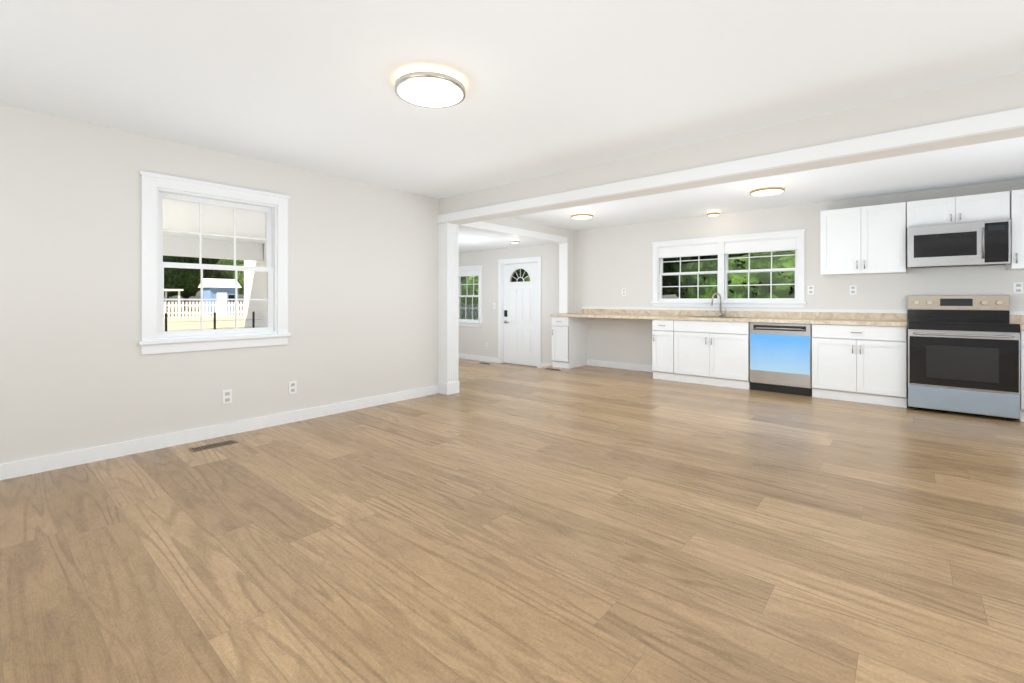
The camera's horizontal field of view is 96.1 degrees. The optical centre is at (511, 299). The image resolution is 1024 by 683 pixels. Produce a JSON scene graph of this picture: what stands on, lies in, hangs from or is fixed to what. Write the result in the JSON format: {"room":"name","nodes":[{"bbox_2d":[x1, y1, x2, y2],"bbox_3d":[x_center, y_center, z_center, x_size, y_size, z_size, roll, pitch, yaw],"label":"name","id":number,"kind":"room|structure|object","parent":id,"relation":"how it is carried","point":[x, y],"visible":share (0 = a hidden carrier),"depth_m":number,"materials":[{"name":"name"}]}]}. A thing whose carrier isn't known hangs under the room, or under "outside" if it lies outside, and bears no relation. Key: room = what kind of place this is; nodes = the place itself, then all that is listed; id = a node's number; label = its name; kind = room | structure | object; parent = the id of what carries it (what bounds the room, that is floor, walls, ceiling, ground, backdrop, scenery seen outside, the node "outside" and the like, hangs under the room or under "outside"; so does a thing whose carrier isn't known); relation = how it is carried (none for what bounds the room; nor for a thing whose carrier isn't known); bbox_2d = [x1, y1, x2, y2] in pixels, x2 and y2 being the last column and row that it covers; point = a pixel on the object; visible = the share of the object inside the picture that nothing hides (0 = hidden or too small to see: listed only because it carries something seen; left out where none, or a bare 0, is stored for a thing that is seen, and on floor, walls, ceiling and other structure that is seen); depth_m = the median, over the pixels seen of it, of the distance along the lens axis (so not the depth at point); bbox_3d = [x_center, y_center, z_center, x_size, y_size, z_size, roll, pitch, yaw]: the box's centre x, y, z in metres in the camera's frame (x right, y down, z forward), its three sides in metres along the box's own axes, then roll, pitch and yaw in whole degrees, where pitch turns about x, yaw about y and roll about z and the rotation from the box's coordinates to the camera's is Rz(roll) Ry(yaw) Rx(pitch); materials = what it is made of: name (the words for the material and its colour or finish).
{"room":"empty living room","nodes":[
{"label":"empty living room","id":0,"kind":"room"},
{"bbox_2d":[0,105,437,463],"bbox_3d":[-2.775,-0.050,3.620,0.130,2.400,5.930,0,0,41],"label":"wall","id":1,"kind":"structure","parent":0,"point":[78,371],"depth_m":3.51,"materials":[{"name":"paint"}]},
{"bbox_2d":[138,171,290,354],"bbox_3d":[-2.488,-0.280,3.920,0.175,1.385,1.120,0,0,41],"label":"window","id":2,"kind":"structure","parent":1,"relation":"in","point":[156,189],"depth_m":3.83,"materials":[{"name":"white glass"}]},
{"bbox_2d":[0,385,437,479],"bbox_3d":[-2.731,1.100,3.561,0.015,0.100,5.578,0,0,41],"label":"baseboard","id":3,"kind":"structure","parent":1,"relation":"attached to","point":[9,470],"depth_m":3.68,"materials":[{"name":"white wood"}]},
{"bbox_2d":[222,389,231,403],"bbox_3d":[-2.426,0.825,3.920,0.007,0.116,0.072,0,0,41],"label":"electrical outlet","id":4,"kind":"object","parent":1,"relation":"attached to","point":[226,396],"visible":1,"depth_m":3.91,"materials":[{"name":"white plastic"}]},
{"bbox_2d":[289,381,296,393],"bbox_3d":[-2.067,0.825,4.337,0.007,0.116,0.072,0,0,41],"label":"electrical outlet","id":5,"kind":"object","parent":1,"relation":"attached to","point":[292,387],"visible":1,"depth_m":4.33,"materials":[{"name":"white plastic"}]},
{"bbox_2d":[438,223,458,394],"bbox_3d":[-0.786,0.106,5.702,0.176,2.088,0.200,0,0,41],"label":"column","id":6,"kind":"structure","parent":1,"relation":"attached to","point":[448,382],"depth_m":5.64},
{"bbox_2d":[0,358,1023,682],"bbox_3d":[-1.451,1.300,4.638,12.310,0.300,9.200,0,0,41],"label":"floor","id":7,"kind":"structure","parent":0,"point":[492,522],"depth_m":2.15,"materials":[{"name":"brown wood"}]},
{"bbox_2d":[189,440,237,451],"bbox_3d":[-2.352,1.147,3.626,0.105,0.006,0.310,0,0,41],"label":"floor vent","id":8,"kind":"object","parent":7,"relation":"in","point":[209,446],"visible":1,"depth_m":3.62,"materials":[{"name":"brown metal"}]},
{"bbox_2d":[552,316,586,368],"bbox_3d":[0.993,0.716,8.006,0.335,0.868,0.640,0,0,41],"label":"base cabinet","id":9,"kind":"object","parent":7,"relation":"on","point":[569,342],"visible":0.98,"depth_m":7.83,"materials":[{"name":"white wood"}]},
{"bbox_2d":[652,319,674,380],"bbox_3d":[2.355,0.716,6.834,0.318,0.868,0.640,0,0,41],"label":"base cabinet","id":10,"kind":"object","parent":7,"relation":"on","point":[663,350],"visible":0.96,"depth_m":6.62,"materials":[{"name":"white wood"}]},
{"bbox_2d":[674,320,750,389],"bbox_3d":[2.844,0.716,6.413,0.968,0.868,0.640,0,0,41],"label":"base cabinet","id":11,"kind":"object","parent":7,"relation":"on","point":[715,353],"visible":0.98,"depth_m":6.17,"materials":[{"name":"white wood"}]},
{"bbox_2d":[750,322,811,395],"bbox_3d":[3.460,0.717,5.863,0.668,0.866,0.631,0,0,41],"label":"dishwasher","id":12,"kind":"object","parent":7,"relation":"on","point":[780,357],"visible":0.94,"depth_m":5.64,"materials":[{"name":"silver metal"}]},
{"bbox_2d":[812,324,906,407],"bbox_3d":[4.051,0.716,5.375,0.852,0.868,0.640,0,0,41],"label":"base cabinet","id":13,"kind":"object","parent":7,"relation":"on","point":[861,363],"visible":1,"depth_m":5.13,"materials":[{"name":"white wood"}]},
{"bbox_2d":[908,295,1019,420],"bbox_3d":[4.642,0.550,4.783,0.796,1.200,0.757,0,0,41],"label":"range","id":14,"kind":"object","parent":7,"relation":"on","point":[963,353],"visible":1,"depth_m":4.59,"materials":[{"name":"silver metal"}]},
{"bbox_2d":[1019,330,1023,420],"bbox_3d":[5.406,0.716,4.210,1.087,0.868,0.640,0,0,41],"label":"base cabinet","id":15,"kind":"object","parent":7,"relation":"on","point":[1021,375],"visible":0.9,"depth_m":4.34,"materials":[{"name":"white wood"}]},
{"bbox_2d":[550,293,1023,329],"bbox_3d":[3.341,0.167,5.988,6.537,0.546,0.637,0,0,41],"label":"countertop","id":16,"kind":"structure","parent":15,"relation":"on","point":[852,317],"depth_m":6.14,"materials":[{"name":"beige stone"}]},
{"bbox_2d":[710,293,726,316],"bbox_3d":[2.948,0.067,6.558,0.164,0.346,0.214,0,0,41],"label":"faucet","id":17,"kind":"object","parent":16,"relation":"on","point":[717,312],"depth_m":6.62,"materials":[{"name":"metal"}]},
{"bbox_2d":[0,0,1023,252],"bbox_3d":[-1.451,-1.205,4.638,12.310,0.290,9.200,0,0,41],"label":"ceiling","id":18,"kind":"structure","parent":0,"point":[554,86],"depth_m":2.60,"materials":[{"name":"paint"}]},
{"bbox_2d":[395,68,464,107],"bbox_3d":[-0.468,-1.217,2.645,0.400,0.064,0.400,0,0,41],"label":"ceiling light","id":19,"kind":"object","parent":18,"relation":"attached to","point":[429,87],"visible":1,"depth_m":2.58,"materials":[{"name":"white glass"}]},
{"bbox_2d":[511,239,518,242],"bbox_3d":[0.051,-1.027,8.002,0.150,0.064,0.150,0,0,41],"label":"ceiling light","id":20,"kind":"object","parent":18,"relation":"attached to","point":[514,240],"visible":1,"depth_m":7.95,"materials":[{"name":"silver metal"}]},
{"bbox_2d":[458,217,573,243],"bbox_3d":[0.038,-1.129,7.183,0.182,0.242,3.140,0,0,41],"label":"beam","id":21,"kind":"structure","parent":18,"relation":"attached to","point":[508,226],"depth_m":7.23,"materials":[{"name":"paint"}]},
{"bbox_2d":[571,211,592,218],"bbox_3d":[1.006,-1.217,6.614,0.320,0.064,0.320,0,0,41],"label":"kitchen ceiling light","id":22,"kind":"object","parent":18,"relation":"attached to","point":[582,215],"visible":1,"depth_m":6.52,"materials":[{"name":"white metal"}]},
{"bbox_2d":[707,210,719,215],"bbox_3d":[2.820,-1.217,6.438,0.170,0.064,0.170,0,0,41],"label":"light","id":23,"kind":"object","parent":18,"relation":"attached to","point":[713,212],"visible":1,"depth_m":6.38,"materials":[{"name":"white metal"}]},
{"bbox_2d":[437,71,1023,224],"bbox_3d":[1.537,-1.094,3.704,6.300,0.312,0.212,0,0,41],"label":"beam","id":24,"kind":"structure","parent":18,"relation":"attached to","point":[982,111],"depth_m":3.25,"materials":[{"name":"paint"}]},
{"bbox_2d":[750,184,784,195],"bbox_3d":[2.822,-1.217,5.091,0.340,0.064,0.340,0,0,41],"label":"kitchen ceiling light","id":25,"kind":"object","parent":18,"relation":"attached to","point":[767,189],"visible":1,"depth_m":5.01,"materials":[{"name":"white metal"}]},
{"bbox_2d":[568,243,573,312],"bbox_3d":[-0.002,0.100,7.098,0.200,2.700,3.320,0,0,41],"label":"wall","id":26,"kind":"structure","parent":0,"point":[570,277],"depth_m":8.24,"materials":[{"name":"paint"}]},
{"bbox_2d":[559,243,567,312],"bbox_3d":[0.919,-0.386,8.207,0.174,1.244,0.018,0,0,41],"label":"trim","id":27,"kind":"structure","parent":26,"relation":"attached to","point":[563,277],"depth_m":8.20,"materials":[{"name":"white paint"}]},
{"bbox_2d":[458,179,1023,398],"bbox_3d":[1.506,0.100,8.076,12.310,2.700,0.130,0,0,41],"label":"wall","id":28,"kind":"structure","parent":0,"point":[611,263],"depth_m":7.39,"materials":[{"name":"paint"}]},
{"bbox_2d":[458,265,482,326],"bbox_3d":[-0.958,-0.085,10.166,0.950,1.335,0.175,0,0,41],"label":"window","id":29,"kind":"structure","parent":28,"relation":"in","point":[470,270],"depth_m":10.09,"materials":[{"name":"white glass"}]},
{"bbox_2d":[458,353,497,362],"bbox_3d":[-1.696,1.250,10.734,3.730,0.100,0.015,0,0,41],"label":"baseboard","id":30,"kind":"structure","parent":28,"relation":"attached to","point":[464,356],"depth_m":9.91,"materials":[{"name":"white wood"}]},
{"bbox_2d":[498,256,540,367],"bbox_3d":[0.180,0.233,9.204,1.100,2.135,0.150,0,0,41],"label":"door frame","id":31,"kind":"structure","parent":28,"relation":"attached to","point":[502,263],"depth_m":9.35,"materials":[{"name":"white wood"}]},
{"bbox_2d":[504,262,536,365],"bbox_3d":[0.154,0.279,9.174,0.884,2.012,0.105,0,0,41],"label":"front door","id":32,"kind":"structure","parent":28,"relation":"in","point":[520,322],"depth_m":9.17,"materials":[{"name":"white wood"}]},
{"bbox_2d":[541,363,552,366],"bbox_3d":[0.778,1.250,8.606,0.575,0.100,0.015,0,0,41],"label":"baseboard","id":33,"kind":"structure","parent":28,"relation":"attached to","point":[542,364],"depth_m":8.72,"materials":[{"name":"white wood"}]},
{"bbox_2d":[587,359,652,371],"bbox_3d":[1.883,1.100,7.656,1.460,0.100,0.015,0,0,41],"label":"baseboard","id":34,"kind":"structure","parent":28,"relation":"attached to","point":[648,368],"depth_m":7.70,"materials":[{"name":"white wood"}]},
{"bbox_2d":[651,229,805,307],"bbox_3d":[3.064,-0.410,6.706,2.104,1.027,0.175,0,0,41],"label":"kitchen window","id":35,"kind":"structure","parent":28,"relation":"in","point":[722,247],"depth_m":6.61,"materials":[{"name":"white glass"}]},
{"bbox_2d":[808,285,813,293],"bbox_3d":[3.868,-0.130,5.953,0.072,0.116,0.007,0,0,41],"label":"electrical outlet","id":36,"kind":"object","parent":28,"relation":"attached to","point":[810,289],"visible":1,"depth_m":5.95,"materials":[{"name":"white plastic"}]},
{"bbox_2d":[849,285,856,294],"bbox_3d":[4.201,-0.125,5.666,0.072,0.116,0.007,0,0,41],"label":"electrical outlet","id":37,"kind":"object","parent":28,"relation":"attached to","point":[852,289],"visible":1,"depth_m":5.67,"materials":[{"name":"white plastic"}]},
{"bbox_2d":[820,202,905,275],"bbox_3d":[4.161,-0.700,5.470,0.795,0.780,0.353,0,0,41],"label":"upper cabinet","id":38,"kind":"object","parent":28,"relation":"attached to","point":[863,240],"visible":1,"depth_m":5.35,"materials":[{"name":"white wood"}]},
{"bbox_2d":[906,191,1009,229],"bbox_3d":[4.764,-0.945,4.952,0.785,0.290,0.353,0,0,41],"label":"upper cabinet","id":39,"kind":"object","parent":28,"relation":"attached to","point":[974,208],"visible":0.85,"depth_m":4.82,"materials":[{"name":"white wood"}]},
{"bbox_2d":[907,219,1010,268],"bbox_3d":[4.736,-0.574,4.920,0.775,0.444,0.438,0,0,41],"label":"microwave","id":40,"kind":"object","parent":39,"relation":"attached to","point":[979,244],"visible":1,"depth_m":4.77,"materials":[{"name":"silver metal"}]},
{"bbox_2d":[1006,189,1023,269],"bbox_3d":[5.350,-0.700,4.434,0.770,0.780,0.373,0,0,41],"label":"upper cabinet","id":41,"kind":"object","parent":28,"relation":"attached to","point":[1017,224],"visible":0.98,"depth_m":4.54,"materials":[{"name":"white wood"}]},
{"bbox_2d":[1013,282,1023,293],"bbox_3d":[5.247,-0.125,4.766,0.072,0.116,0.007,0,0,41],"label":"electrical outlet","id":42,"kind":"object","parent":28,"relation":"attached to","point":[1018,287],"visible":1,"depth_m":4.76,"materials":[{"name":"white plastic"}]},
{"label":"outside","id":43,"kind":"structure","parent":0,"visible":0},
{"bbox_2d":[164,304,243,330],"bbox_3d":[-27.140,1.380,36.535,260.000,0.060,200.000,0,0,41],"label":"ground","id":44,"kind":"structure","parent":43,"point":[176,324],"depth_m":27.60,"materials":[{"name":"beige"}]},
{"bbox_2d":[164,289,182,316],"bbox_3d":[-30.529,0.230,36.812,4.500,2.240,6.000,0,0,41],"label":"carport","id":45,"kind":"object","parent":44,"relation":"on","point":[166,290],"depth_m":37.51,"materials":[{"name":"white wood"}]},
{"bbox_2d":[163,255,185,295],"bbox_3d":[-34.251,-2.512,42.209,7.458,7.763,7.336,0,0,41],"label":"tree","id":46,"kind":"object","parent":44,"relation":"on","point":[175,274],"depth_m":42.95,"materials":[{"name":"green plant"}]},
{"bbox_2d":[180,257,191,280],"bbox_3d":[-43.279,-4.503,54.554,11.496,11.747,9.415,0,0,41],"label":"tree","id":47,"kind":"object","parent":44,"relation":"on","point":[185,273],"depth_m":56.08,"materials":[{"name":"green plant"}]},
{"bbox_2d":[167,257,219,309],"bbox_3d":[-43.236,-5.926,60.486,11.718,14.592,10.254,0,0,41],"label":"tree","id":48,"kind":"object","parent":44,"relation":"on","point":[186,292],"depth_m":57.95,"materials":[{"name":"green plant"}]},
{"bbox_2d":[164,302,243,317],"bbox_3d":[-25.192,0.740,34.199,0.080,1.220,31.000,0,0,41],"label":"fence","id":49,"kind":"object","parent":44,"relation":"on","point":[206,305],"depth_m":35.77,"materials":[{"name":"white wood"}]},
{"bbox_2d":[198,278,241,315],"bbox_3d":[-26.221,-0.275,41.284,2.900,3.250,2.600,0,0,41],"label":"shed","id":50,"kind":"object","parent":44,"relation":"on","point":[226,291],"depth_m":40.45,"materials":[{"name":"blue wood"}]},
{"bbox_2d":[210,259,233,278],"bbox_3d":[-48.809,-7.321,78.733,15.601,17.382,12.593,0,0,41],"label":"tree","id":51,"kind":"object","parent":44,"relation":"on","point":[220,274],"depth_m":73.00,"materials":[{"name":"green plant"}]},
{"bbox_2d":[219,259,243,294],"bbox_3d":[-27.152,-3.020,50.043,8.059,8.781,7.321,0,0,41],"label":"tree","id":52,"kind":"object","parent":44,"relation":"on","point":[240,276],"depth_m":46.49,"materials":[{"name":"green plant"}]},
{"bbox_2d":[461,304,477,319],"bbox_3d":[-0.952,0.725,11.621,6.200,1.250,0.080,0,0,41],"label":"fence","id":53,"kind":"object","parent":44,"relation":"on","point":[468,313],"depth_m":11.70,"materials":[{"name":"grey wood"}]},
{"bbox_2d":[461,276,477,318],"bbox_3d":[-1.421,0.159,14.190,4.116,3.002,1.953,0,0,41],"label":"tree","id":54,"kind":"object","parent":44,"relation":"on","point":[466,300],"depth_m":13.12,"materials":[{"name":"green plant"}]},
{"bbox_2d":[511,269,527,281],"bbox_3d":[1.109,-2.523,15.126,5.869,7.786,4.449,0,0,41],"label":"tree","id":55,"kind":"object","parent":44,"relation":"on","point":[518,274],"depth_m":13.37,"materials":[{"name":"green plant"}]},
{"bbox_2d":[521,275,529,281],"bbox_3d":[1.619,0.289,11.265,3.765,3.485,1.780,0,0,41],"label":"tree","id":56,"kind":"object","parent":44,"relation":"on","point":[527,278],"depth_m":11.65,"materials":[{"name":"green plant"}]},
{"bbox_2d":[662,255,713,294],"bbox_3d":[3.889,-3.106,13.898,6.676,8.952,5.615,0,0,41],"label":"tree","id":57,"kind":"object","parent":44,"relation":"on","point":[667,290],"depth_m":11.45,"materials":[{"name":"green plant"}]},
{"bbox_2d":[663,251,794,296],"bbox_3d":[5.661,-2.787,10.878,6.078,8.314,4.802,0,0,41],"label":"tree","id":58,"kind":"object","parent":44,"relation":"on","point":[673,279],"depth_m":11.44,"materials":[{"name":"green plant"}]},
{"bbox_2d":[676,250,794,298],"bbox_3d":[4.854,0.209,8.779,3.841,2.577,1.918,0,0,41],"label":"tree","id":59,"kind":"object","parent":44,"relation":"on","point":[756,290],"depth_m":8.30,"materials":[{"name":"green plant"}]},
{"bbox_3d":[-4.463,1.270,5.518,4.896,0.160,4.545,0,0,41],"label":"porch deck","id":60,"kind":"object","parent":44,"relation":"on","visible":0},
{"bbox_2d":[164,312,260,330],"bbox_3d":[-6.206,0.705,7.138,0.030,0.970,4.330,0,0,41],"label":"rail","id":61,"kind":"object","parent":60,"relation":"on","point":[253,320],"depth_m":8.19,"materials":[{"name":"black plastic"}]},
{"bbox_3d":[-3.181,0.100,7.557,5.620,2.700,0.130,0,0,41],"label":"wall","id":62,"kind":"structure","parent":0,"visible":0},
{"bbox_2d":[244,244,266,327],"bbox_3d":[-3.292,-0.030,7.547,5.766,2.760,0.026,0,0,41],"label":"panel","id":63,"kind":"object","parent":62,"relation":"attached to","point":[250,306],"depth_m":9.05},
{"bbox_3d":[-7.712,0.220,5.433,0.180,1.940,0.180,0,0,41],"label":"porch post","id":64,"kind":"object","parent":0,"visible":0},
{"bbox_2d":[163,199,264,260],"bbox_3d":[-4.521,-0.980,5.505,4.966,0.460,4.650,0,0,41],"label":"porch canopy","id":65,"kind":"object","parent":64,"relation":"on","point":[183,217],"depth_m":7.18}
]}

